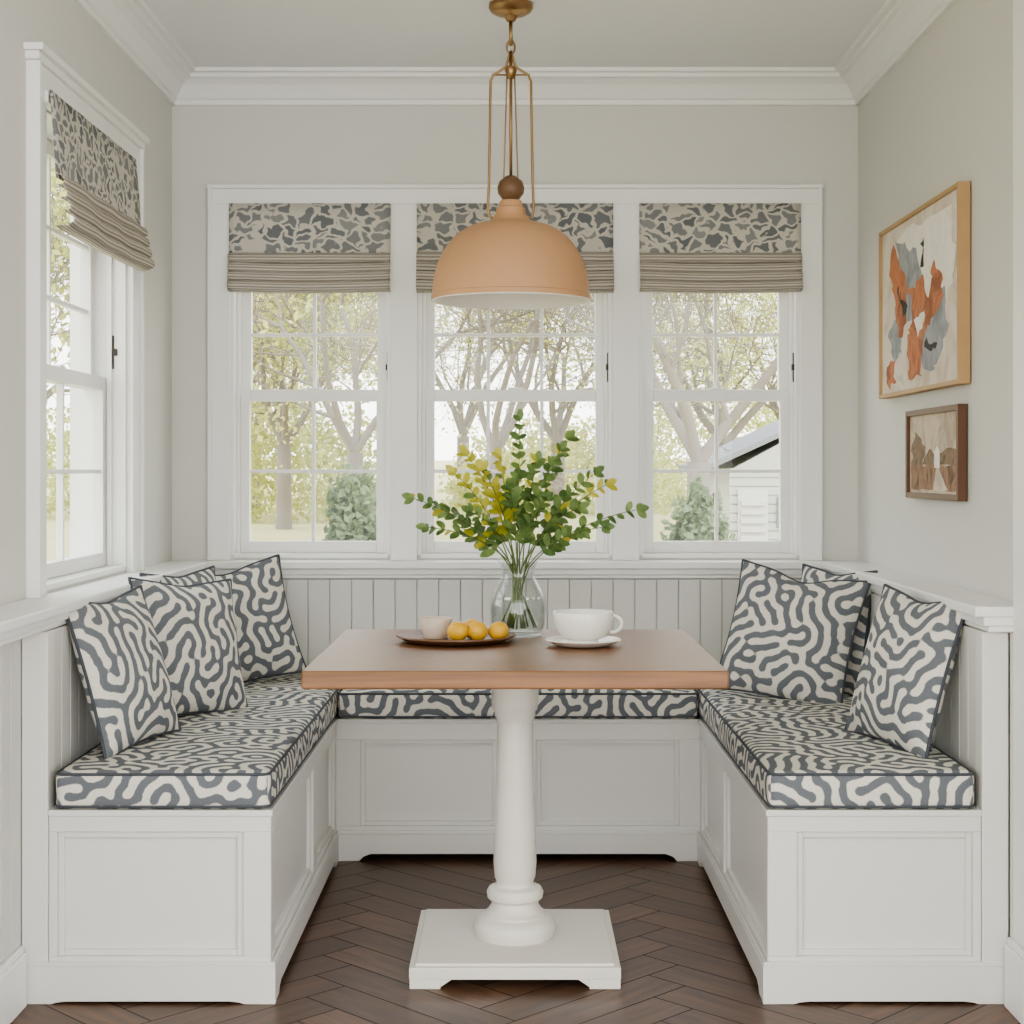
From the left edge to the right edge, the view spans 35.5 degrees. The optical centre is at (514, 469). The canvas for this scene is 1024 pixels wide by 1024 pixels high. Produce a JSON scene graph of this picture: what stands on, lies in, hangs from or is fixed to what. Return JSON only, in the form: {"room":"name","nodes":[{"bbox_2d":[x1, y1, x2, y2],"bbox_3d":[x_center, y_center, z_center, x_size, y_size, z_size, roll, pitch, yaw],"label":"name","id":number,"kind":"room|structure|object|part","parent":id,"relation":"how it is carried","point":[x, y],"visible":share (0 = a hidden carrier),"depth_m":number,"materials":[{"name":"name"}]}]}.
{"room":"dining room","nodes":[
{"label":"dining room","id":0,"kind":"room"},
{"bbox_2d":[0,0,171,605],"bbox_3d":[-1.242,-0.070,3.910,0.160,2.540,3.020,0,0,0],"label":"wall","id":1,"kind":"structure","parent":0,"point":[62,26],"depth_m":4.17,"materials":[{"name":"paint"}]},
{"bbox_2d":[0,639,20,964],"bbox_3d":[-1.135,0.782,2.998,0.049,0.835,1.197,0,0,0],"label":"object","id":2,"kind":"structure","parent":1,"relation":"attached to","point":[10,653],"depth_m":3.52,"materials":[{"name":"paint"}]},
{"bbox_2d":[0,946,26,1023],"bbox_3d":[-1.101,1.133,2.990,0.017,0.135,1.180,0,0,0],"label":"baseboard","id":3,"kind":"structure","parent":1,"relation":"attached to","point":[13,971],"depth_m":3.49,"materials":[{"name":"paint"}]},
{"bbox_2d":[23,42,149,597],"bbox_3d":[-1.139,-0.353,4.335,0.046,1.317,1.110,0,0,0],"label":"trim","id":4,"kind":"structure","parent":1,"relation":"attached to","point":[45,70],"depth_m":3.87,"materials":[{"name":"paint"}]},
{"bbox_2d":[47,110,125,589],"bbox_3d":[-1.246,-0.300,4.330,0.176,1.197,0.880,0,0,0],"label":"window","id":5,"kind":"structure","parent":1,"relation":"in","point":[109,273],"depth_m":4.75,"materials":[{"name":"paint"}]},
{"bbox_3d":[-1.267,-0.561,4.330,0.034,0.647,0.856,0,0,0],"label":"upper sash","id":6,"kind":"part","parent":5,"relation":"part of","materials":[{"name":"clear glass"}]},
{"bbox_3d":[-1.230,0.004,4.330,0.033,0.558,0.856,0,0,0],"label":"lower sash","id":7,"kind":"part","parent":5,"relation":"part of","materials":[{"name":"clear glass"}]},
{"bbox_2d":[45,90,154,270],"bbox_3d":[-1.109,-0.752,4.305,0.094,0.336,0.870,0,0,0],"label":"roman shade","id":8,"kind":"object","parent":5,"relation":"attached to","point":[99,177],"visible":0.99,"depth_m":4.22,"materials":[{"name":"fabric"}]},
{"bbox_3d":[-1.114,-0.814,4.305,0.026,0.212,0.870,0,0,0],"label":"printed panel","id":9,"kind":"part","parent":8,"relation":"part of","materials":[{"name":"grey fabric"}]},
{"bbox_3d":[-1.197,-0.350,4.757,0.030,0.100,0.014,0,0,0],"label":"sash latch","id":10,"kind":"part","parent":5,"relation":"part of","materials":[{"name":"black metal"}]},
{"bbox_2d":[0,562,205,645],"bbox_3d":[-1.095,0.334,3.857,0.135,0.058,2.915,0,0,0],"label":"trim","id":11,"kind":"structure","parent":1,"relation":"attached to","point":[27,617],"depth_m":3.75,"materials":[{"name":"paint"}]},
{"bbox_2d":[73,0,195,104],"bbox_3d":[-1.112,-1.288,3.910,0.100,0.105,3.020,0,0,0],"label":"trim","id":12,"kind":"structure","parent":1,"relation":"attached to","point":[130,25],"depth_m":4.80,"materials":[{"name":"paint"}]},
{"bbox_2d":[172,105,857,559],"bbox_3d":[0.000,-0.070,5.500,2.644,2.540,0.160,0,0,0],"label":"wall","id":13,"kind":"structure","parent":0,"point":[212,144],"depth_m":5.42,"materials":[{"name":"paint"}]},
{"bbox_2d":[231,257,390,557],"bbox_3d":[-0.691,-0.300,5.504,0.542,1.197,0.176,0,0,0],"label":"window","id":14,"kind":"structure","parent":13,"relation":"in","point":[247,396],"depth_m":5.47,"materials":[{"name":"paint"}]},
{"bbox_2d":[227,203,390,293],"bbox_3d":[-0.691,-0.746,5.380,0.544,0.304,0.079,0,0,0],"label":"roman shade","id":15,"kind":"object","parent":14,"relation":"attached to","point":[289,248],"visible":1,"depth_m":5.39,"materials":[{"name":"fabric"}]},
{"bbox_3d":[-0.691,-0.808,5.387,0.544,0.180,0.009,0,0,0],"label":"printed panel","id":16,"kind":"part","parent":15,"relation":"part of","materials":[{"name":"fabric"}]},
{"bbox_3d":[-0.691,-0.561,5.525,0.518,0.647,0.034,0,0,0],"label":"upper sash","id":17,"kind":"part","parent":14,"relation":"part of","materials":[{"name":"clear glass"}]},
{"bbox_2d":[306,387,320,389],"bbox_3d":[-0.691,-0.279,5.493,0.050,0.008,0.026,0,0,0],"label":"sash lock","id":18,"kind":"object","parent":14,"relation":"attached to","point":[307,388],"visible":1,"depth_m":5.48,"materials":[{"name":"paint"}]},
{"bbox_2d":[206,184,823,560],"bbox_3d":[0.000,-0.329,5.405,2.080,1.268,0.030,0,0,0],"label":"trim","id":19,"kind":"structure","parent":13,"relation":"attached to","point":[403,198],"depth_m":5.40,"materials":[{"name":"paint"}]},
{"bbox_2d":[175,67,854,104],"bbox_3d":[0.000,-1.288,5.370,2.324,0.105,0.100,0,0,0],"label":"trim","id":20,"kind":"structure","parent":13,"relation":"attached to","point":[205,85],"depth_m":5.38,"materials":[{"name":"paint"}]},
{"bbox_2d":[168,560,861,578],"bbox_3d":[0.000,0.334,5.367,2.324,0.058,0.105,0,0,0],"label":"trim","id":21,"kind":"structure","parent":13,"relation":"attached to","point":[291,569],"depth_m":5.33,"materials":[{"name":"paint"}]},
{"bbox_2d":[418,293,611,557],"bbox_3d":[0.000,-0.300,5.504,0.660,1.197,0.176,0,0,0],"label":"window","id":22,"kind":"structure","parent":13,"relation":"in","point":[431,396],"depth_m":5.47,"materials":[{"name":"paint"}]},
{"bbox_3d":[0.000,-0.561,5.525,0.636,0.647,0.034,0,0,0],"label":"upper sash","id":23,"kind":"part","parent":22,"relation":"part of","materials":[{"name":"clear glass"}]},
{"bbox_2d":[508,387,521,389],"bbox_3d":[0.000,-0.279,5.493,0.050,0.008,0.026,0,0,0],"label":"sash lock","id":24,"kind":"object","parent":22,"relation":"attached to","point":[509,388],"visible":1,"depth_m":5.48,"materials":[{"name":"paint"}]},
{"bbox_3d":[0.317,-0.350,5.455,0.014,0.100,0.030,0,0,0],"label":"sash latch","id":25,"kind":"part","parent":22,"relation":"part of","materials":[{"name":"metal"}]},
{"bbox_2d":[416,203,613,292],"bbox_3d":[0.000,-0.745,5.379,0.662,0.307,0.082,0,0,0],"label":"roman shade","id":26,"kind":"object","parent":13,"relation":"attached to","point":[589,226],"visible":0.32,"depth_m":5.39,"materials":[{"name":"fabric"}]},
{"bbox_3d":[0.000,-0.808,5.387,0.662,0.180,0.009,0,0,0],"label":"printed panel","id":27,"kind":"part","parent":26,"relation":"part of","materials":[{"name":"fabric"}]},
{"bbox_2d":[639,257,798,557],"bbox_3d":[0.691,-0.300,5.504,0.542,1.197,0.176,0,0,0],"label":"window","id":28,"kind":"structure","parent":13,"relation":"in","point":[651,396],"depth_m":5.47,"materials":[{"name":"paint"}]},
{"bbox_2d":[709,387,723,389],"bbox_3d":[0.691,-0.279,5.493,0.050,0.008,0.026,0,0,0],"label":"sash lock","id":29,"kind":"object","parent":28,"relation":"attached to","point":[710,388],"visible":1,"depth_m":5.48,"materials":[{"name":"paint"}]},
{"bbox_3d":[0.691,-0.561,5.525,0.518,0.647,0.034,0,0,0],"label":"upper sash","id":30,"kind":"part","parent":28,"relation":"part of","materials":[{"name":"clear glass"}]},
{"bbox_2d":[639,203,802,293],"bbox_3d":[0.691,-0.746,5.380,0.544,0.304,0.079,0,0,0],"label":"roman shade","id":31,"kind":"object","parent":28,"relation":"attached to","point":[699,248],"visible":1,"depth_m":5.39,"materials":[{"name":"fabric"}]},
{"bbox_3d":[0.691,-0.808,5.387,0.544,0.180,0.009,0,0,0],"label":"printed panel","id":32,"kind":"part","parent":31,"relation":"part of","materials":[{"name":"fabric"}]},
{"bbox_3d":[0.949,-0.350,5.455,0.014,0.100,0.030,0,0,0],"label":"sash latch","id":33,"kind":"part","parent":28,"relation":"part of","materials":[{"name":"black metal"}]},
{"bbox_2d":[143,0,886,66],"bbox_3d":[0.000,-1.390,2.290,6.000,0.100,6.580,0,0,0],"label":"ceiling","id":34,"kind":"structure","parent":0,"point":[211,33],"depth_m":4.90,"materials":[{"name":"paint"}]},
{"bbox_2d":[431,0,590,309],"bbox_3d":[-0.012,-0.912,4.600,0.458,0.856,0.458,0,0,0],"label":"pendant lamp","id":35,"kind":"object","parent":34,"relation":"hanging from","point":[509,261],"visible":1,"depth_m":4.47,"materials":[{"name":"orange metal"}]},
{"bbox_3d":[-0.012,-0.808,4.600,0.078,0.073,0.078,0,0,0],"label":"turned knob","id":36,"kind":"part","parent":35,"relation":"part of","materials":[{"name":"brown wood"}]},
{"bbox_3d":[-0.012,-0.631,4.600,0.458,0.288,0.458,0,0,0],"label":"lamp shade","id":37,"kind":"part","parent":35,"relation":"part of","materials":[{"name":"ceramic"}]},
{"bbox_2d":[11,854,1019,1023],"bbox_3d":[0.000,1.230,2.210,6.000,0.060,6.420,0,0,0],"label":"floor","id":38,"kind":"structure","parent":0,"point":[682,959],"depth_m":3.84,"materials":[{"name":"brown wood"}]},
{"bbox_2d":[301,629,728,988],"bbox_3d":[0.000,0.820,3.960,0.936,0.760,0.920,0,0,0],"label":"pedestal table","id":39,"kind":"object","parent":38,"relation":"on","point":[514,938],"visible":1,"depth_m":3.84,"materials":[{"name":"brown wood"}]},
{"bbox_2d":[396,630,515,645],"bbox_3d":[-0.151,0.430,4.100,0.306,0.019,0.306,0,0,0],"label":"serving plate","id":40,"kind":"object","parent":39,"relation":"on","point":[413,636],"visible":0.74,"depth_m":3.99,"materials":[{"name":"brown wood"}]},
{"bbox_2d":[420,616,451,638],"bbox_3d":[-0.205,0.409,4.150,0.085,0.052,0.085,0,0,0],"label":"bowl","id":41,"kind":"object","parent":40,"relation":"on","point":[432,627],"visible":0.93,"depth_m":4.12,"materials":[{"name":"beige ceramic"}]},
{"bbox_2d":[447,621,467,639],"bbox_3d":[-0.145,0.409,4.055,0.052,0.051,0.055,0,0,-35],"label":"lemon","id":42,"kind":"object","parent":40,"relation":"on","point":[457,630],"visible":0.91,"depth_m":4.04,"materials":[{"name":"yellow food"}]},
{"bbox_2d":[465,619,477,638],"bbox_3d":[-0.110,0.409,4.120,0.055,0.051,0.052,0,0,35],"label":"lemon","id":43,"kind":"object","parent":40,"relation":"on","point":[468,622],"visible":0.17,"depth_m":4.11,"materials":[{"name":"yellow food"}]},
{"bbox_2d":[468,621,487,639],"bbox_3d":[-0.095,0.409,4.060,0.052,0.051,0.055,0,0,45],"label":"lemon","id":44,"kind":"object","parent":40,"relation":"on","point":[477,630],"visible":0.97,"depth_m":4.04,"materials":[{"name":"yellow food"}]},
{"bbox_2d":[488,622,508,638],"bbox_3d":[-0.042,0.410,4.080,0.052,0.048,0.049,0,0,15],"label":"lemon","id":45,"kind":"object","parent":40,"relation":"on","point":[496,630],"visible":0.9,"depth_m":4.06,"materials":[{"name":"yellow food"}]},
{"bbox_2d":[490,560,545,636],"bbox_3d":[0.008,0.341,4.240,0.148,0.198,0.148,0,0,0],"label":"glass vase","id":46,"kind":"object","parent":39,"relation":"on","point":[504,560],"visible":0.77,"depth_m":4.23,"materials":[{"name":"glass"}]},
{"bbox_2d":[402,408,648,628],"bbox_3d":[0.028,0.128,4.244,0.656,0.584,0.221,0,0,0],"label":"bouquet","id":47,"kind":"object","parent":46,"relation":"in","point":[506,504],"visible":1,"depth_m":4.22,"materials":[{"name":"green plant"}]},
{"bbox_2d":[545,636,620,647],"bbox_3d":[0.170,0.430,4.000,0.190,0.018,0.190,0,0,0],"label":"saucer","id":48,"kind":"object","parent":39,"relation":"on","point":[556,640],"visible":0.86,"depth_m":3.94,"materials":[{"name":"white ceramic"}]},
{"bbox_2d":[552,609,623,642],"bbox_3d":[0.170,0.393,4.000,0.154,0.079,0.154,0,0,43],"label":"coffee cup","id":49,"kind":"object","parent":48,"relation":"on","point":[574,625],"visible":0.92,"depth_m":3.95,"materials":[{"name":"white ceramic"}]},
{"bbox_3d":[0.254,0.385,4.000,0.035,0.051,0.010,0,0,0],"label":"handle","id":50,"kind":"part","parent":49,"relation":"part of","materials":[{"name":"white ceramic"}]},
{"bbox_2d":[21,579,1009,1003],"bbox_3d":[0.000,0.782,4.505,2.318,0.836,1.825,0,0,0],"label":"bench","id":51,"kind":"object","parent":38,"relation":"on","point":[118,905],"visible":0.5,"depth_m":3.62,"materials":[{"name":"paint"}]},
{"bbox_3d":[-1.107,0.782,4.501,0.104,0.835,1.698,0,0,0],"label":"backrest","id":52,"kind":"part","parent":51,"relation":"part of","materials":[{"name":"paint"}]},
{"bbox_3d":[-0.825,0.983,3.613,0.574,0.435,0.042,0,0,0],"label":"panel","id":53,"kind":"part","parent":51,"relation":"part of","materials":[{"name":"paint"}]},
{"bbox_2d":[56,674,340,808],"bbox_3d":[-0.793,0.715,4.463,0.492,0.098,1.751,0,0,0],"label":"seat cushion","id":54,"kind":"object","parent":51,"relation":"on","point":[242,758],"visible":0.81,"depth_m":3.74,"materials":[{"name":"fabric"}]},
{"bbox_2d":[66,585,181,758],"bbox_3d":[-0.961,0.490,3.930,0.156,0.389,0.404,0,0,15],"label":"throw pillow","id":55,"kind":"object","parent":54,"relation":"on","point":[122,669],"visible":0.98,"depth_m":3.84,"materials":[{"name":"fabric"}]},
{"bbox_2d":[139,565,214,584],"bbox_3d":[-0.975,0.485,4.740,0.131,0.383,0.389,0,0,19],"label":"throw pillow","id":56,"kind":"object","parent":54,"relation":"on","point":[207,574],"visible":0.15,"depth_m":4.78,"materials":[{"name":"fabric"}]},
{"bbox_2d":[128,577,247,715],"bbox_3d":[-0.893,0.488,4.400,0.161,0.404,0.404,0,0,38],"label":"throw pillow","id":57,"kind":"object","parent":54,"relation":"on","point":[195,627],"visible":0.69,"depth_m":4.35,"materials":[{"name":"fabric"}]},
{"bbox_2d":[215,554,306,682],"bbox_3d":[-0.874,0.488,5.039,0.445,0.434,0.157,0,0,-32],"label":"throw pillow","id":58,"kind":"object","parent":54,"relation":"on","point":[268,646],"visible":0.48,"depth_m":5.04,"materials":[{"name":"fabric"}]},
{"bbox_3d":[-0.561,0.983,4.257,0.043,0.434,1.326,0,0,0],"label":"panel","id":59,"kind":"part","parent":51,"relation":"part of","materials":[{"name":"paint"}]},
{"bbox_2d":[338,689,697,718],"bbox_3d":[0.009,0.716,5.117,1.113,0.097,0.443,0,0,0],"label":"seat cushion","id":60,"kind":"object","parent":51,"relation":"on","point":[352,703],"visible":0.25,"depth_m":4.90,"materials":[{"name":"fabric"}]},
{"bbox_3d":[0.009,0.984,4.930,1.127,0.433,0.048,0,0,0],"label":"panel","id":61,"kind":"part","parent":51,"relation":"part of","materials":[{"name":"paint"}]},
{"bbox_3d":[0.000,0.782,5.380,2.130,0.835,0.074,0,0,0],"label":"backrest","id":62,"kind":"part","parent":51,"relation":"part of","materials":[{"name":"paint"}]},
{"bbox_3d":[0.581,0.983,4.257,0.043,0.434,1.326,0,0,0],"label":"panel","id":63,"kind":"part","parent":51,"relation":"part of","materials":[{"name":"paint"}]},
{"bbox_2d":[696,689,973,808],"bbox_3d":[0.802,0.715,4.463,0.473,0.099,1.751,0,0,0],"label":"seat cushion","id":64,"kind":"object","parent":51,"relation":"on","point":[795,754],"visible":0.73,"depth_m":3.74,"materials":[{"name":"fabric"}]},
{"bbox_2d":[718,559,870,702],"bbox_3d":[0.812,0.488,4.720,0.445,0.436,0.182,0,0,33],"label":"throw pillow","id":65,"kind":"object","parent":64,"relation":"on","point":[789,638],"visible":0.96,"depth_m":4.66,"materials":[{"name":"fabric"}]},
{"bbox_2d":[801,563,877,695],"bbox_3d":[0.969,0.488,4.900,0.146,0.380,0.388,0,0,-16],"label":"throw pillow","id":66,"kind":"object","parent":64,"relation":"on","point":[810,574],"visible":0.27,"depth_m":4.75,"materials":[{"name":"fabric"}]},
{"bbox_2d":[844,584,963,758],"bbox_3d":[0.955,0.490,3.930,0.158,0.393,0.401,0,0,-14],"label":"throw pillow","id":67,"kind":"object","parent":64,"relation":"on","point":[909,657],"visible":0.98,"depth_m":3.84,"materials":[{"name":"fabric"}]},
{"bbox_3d":[0.835,0.983,3.613,0.555,0.435,0.042,0,0,0],"label":"panel","id":68,"kind":"part","parent":51,"relation":"part of","materials":[{"name":"paint"}]},
{"bbox_3d":[1.107,0.782,4.501,0.104,0.835,1.698,0,0,0],"label":"backrest","id":69,"kind":"part","parent":51,"relation":"part of","materials":[{"name":"paint"}]},
{"bbox_2d":[858,0,1012,600],"bbox_3d":[1.242,-0.070,3.910,0.160,2.540,3.020,0,0,0],"label":"wall","id":70,"kind":"structure","parent":0,"point":[942,117],"depth_m":4.27,"materials":[{"name":"paint"}]},
{"bbox_2d":[834,0,956,104],"bbox_3d":[1.112,-1.288,3.910,0.100,0.105,3.020,0,0,0],"label":"trim","id":71,"kind":"structure","parent":70,"relation":"attached to","point":[898,25],"depth_m":4.80,"materials":[{"name":"paint"}]},
{"bbox_2d":[824,562,1012,632],"bbox_3d":[1.095,0.334,4.442,0.135,0.058,1.745,0,0,0],"label":"trim","id":72,"kind":"structure","parent":70,"relation":"attached to","point":[992,614],"depth_m":3.98,"materials":[{"name":"paint"}]},
{"bbox_2d":[879,181,969,398],"bbox_3d":[1.143,-0.477,4.515,0.032,0.515,0.890,0,0,0],"label":"framed painting","id":73,"kind":"object","parent":70,"relation":"attached to","point":[924,256],"visible":1,"depth_m":4.41,"materials":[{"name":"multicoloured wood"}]},
{"bbox_2d":[905,404,966,500],"bbox_3d":[1.147,-0.045,4.375,0.025,0.250,0.550,0,0,0],"label":"framed picture","id":74,"kind":"object","parent":70,"relation":"attached to","point":[935,437],"visible":1,"depth_m":4.33,"materials":[{"name":"brown wood"}]},
{"bbox_2d":[1010,633,1012,938],"bbox_3d":[1.137,0.782,3.586,0.049,0.835,0.018,0,0,0],"label":"trim","id":75,"kind":"structure","parent":70,"relation":"attached to","point":[1011,634],"depth_m":3.58,"materials":[{"name":"paint"}]},
{"bbox_2d":[1004,937,1023,1023],"bbox_3d":[1.103,1.123,3.510,0.017,0.155,0.140,0,0,0],"label":"baseboard","id":76,"kind":"structure","parent":70,"relation":"attached to","point":[1013,952],"depth_m":3.51,"materials":[{"name":"paint"}]},
{"bbox_2d":[1013,0,1023,948],"bbox_3d":[1.129,0.035,3.495,0.065,2.330,0.190,0,0,0],"label":"trim","id":77,"kind":"structure","parent":70,"relation":"attached to","point":[1018,5],"depth_m":3.53,"materials":[{"name":"paint"}]},
{"label":"outside","id":78,"kind":"structure","parent":0,"visible":0},
{"bbox_2d":[47,459,686,560],"bbox_3d":[0.000,0.647,24.850,80.000,2.306,89.700,0,0,0],"label":"ground","id":79,"kind":"structure","parent":78,"point":[301,530],"depth_m":28.96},
{"bbox_2d":[47,407,69,515],"bbox_3d":[-8.939,-0.206,32.950,6.603,2.276,6.348,0,0,0],"label":"shrub","id":80,"kind":"object","parent":79,"relation":"on","point":[51,484],"visible":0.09,"depth_m":31.66,"materials":[{"name":"green plant"}]},
{"bbox_2d":[47,165,343,494],"bbox_3d":[-5.305,-1.281,15.475,7.170,6.562,5.083,0,0,-37],"label":"tree","id":81,"kind":"object","parent":79,"relation":"on","point":[59,216],"visible":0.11,"depth_m":15.02,"materials":[{"name":"green plant"}]},
{"bbox_2d":[69,245,443,506],"bbox_3d":[-5.249,-3.023,34.909,9.331,8.016,8.560,0,0,-45],"label":"tree","id":82,"kind":"object","parent":79,"relation":"on","point":[290,363],"visible":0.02,"depth_m":34.85,"materials":[{"name":"green plant"}]},
{"bbox_2d":[251,385,375,523],"bbox_3d":[-4.551,-0.341,30.948,5.494,2.653,5.512,0,0,0],"label":"shrub","id":83,"kind":"object","parent":79,"relation":"on","point":[307,455],"visible":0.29,"depth_m":29.92,"materials":[{"name":"green plant"}]},
{"bbox_2d":[322,457,375,540],"bbox_3d":[-1.613,0.681,16.007,0.807,1.637,0.822,0,0,-14],"label":"shrub","id":84,"kind":"object","parent":79,"relation":"on","point":[352,516],"visible":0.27,"depth_m":15.85,"materials":[{"name":"green plant"}]},
{"bbox_2d":[251,292,470,529],"bbox_3d":[-3.818,-2.041,26.786,5.724,6.612,8.245,0,0,14],"label":"tree","id":85,"kind":"object","parent":79,"relation":"on","point":[283,486],"visible":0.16,"depth_m":25.87,"materials":[{"name":"green plant"}]},
{"bbox_2d":[64,242,704,493],"bbox_3d":[-2.020,-2.152,20.945,9.085,7.254,6.301,0,0,22],"label":"tree","id":86,"kind":"object","parent":79,"relation":"on","point":[355,444],"visible":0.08,"depth_m":21.13,"materials":[{"name":"green plant"}]},
{"bbox_2d":[277,304,582,498],"bbox_3d":[-1.030,-3.329,36.955,9.300,8.489,10.229,0,0,-40],"label":"tree","id":87,"kind":"object","parent":79,"relation":"on","point":[463,426],"visible":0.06,"depth_m":36.85,"materials":[{"name":"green plant"}]},
{"bbox_2d":[296,292,669,524],"bbox_3d":[0.235,-1.942,19.245,5.579,6.904,7.316,0,0,0],"label":"tree","id":88,"kind":"object","parent":79,"relation":"on","point":[498,439],"visible":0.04,"depth_m":19.73,"materials":[{"name":"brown plant"}]},
{"bbox_2d":[328,292,776,509],"bbox_3d":[1.635,-1.837,17.341,7.348,6.904,6.926,0,0,23],"label":"tree","id":89,"kind":"object","parent":79,"relation":"on","point":[681,418],"visible":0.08,"depth_m":16.93,"materials":[{"name":"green plant"}]},
{"bbox_2d":[435,410,686,515],"bbox_3d":[1.040,-0.183,32.954,5.668,2.222,5.821,0,0,-34],"label":"shrub","id":90,"kind":"object","parent":79,"relation":"on","point":[458,492],"visible":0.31,"depth_m":32.22,"materials":[{"name":"green plant"}]},
{"bbox_2d":[435,293,776,446],"bbox_3d":[2.735,-2.644,26.508,8.653,7.888,9.326,0,0,20],"label":"tree","id":91,"kind":"object","parent":79,"relation":"on","point":[723,357],"visible":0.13,"depth_m":25.03,"materials":[{"name":"green plant"}]},
{"bbox_2d":[439,293,776,525],"bbox_3d":[1.062,-2.606,27.935,7.472,7.673,9.760,0,0,-42],"label":"tree","id":92,"kind":"object","parent":79,"relation":"on","point":[556,431],"visible":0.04,"depth_m":27.87,"materials":[{"name":"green plant"}]},
{"bbox_2d":[570,366,778,495],"bbox_3d":[4.788,-0.970,40.074,7.137,3.286,7.023,0,0,0],"label":"shrub","id":93,"kind":"object","parent":79,"relation":"on","point":[755,421],"visible":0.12,"depth_m":39.02,"materials":[{"name":"green plant"}]},
{"bbox_2d":[659,476,735,540],"bbox_3d":[1.654,0.798,14.511,0.908,1.501,0.942,0,0,0],"label":"shrub","id":94,"kind":"object","parent":79,"relation":"on","point":[693,524],"visible":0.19,"depth_m":14.42,"materials":[{"name":"green plant"}]},
{"bbox_2d":[659,293,778,423],"bbox_3d":[6.369,-3.036,35.620,8.324,7.972,7.124,0,0,-9],"label":"tree","id":95,"kind":"object","parent":79,"relation":"on","point":[773,406],"visible":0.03,"depth_m":35.81,"materials":[{"name":"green plant"}]},
{"bbox_2d":[679,420,778,540],"bbox_3d":[3.910,0.410,19.555,3.480,2.540,3.290,0,0,0],"label":"house","id":96,"kind":"structure","parent":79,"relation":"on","point":[750,500],"depth_m":17.98,"materials":[{"name":"white wood"}]},
{"bbox_3d":[2.670,0.950,17.945,0.340,1.460,0.070,0,0,0],"label":"louvred door","id":97,"kind":"part","parent":96,"relation":"part of","materials":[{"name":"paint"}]}
]}

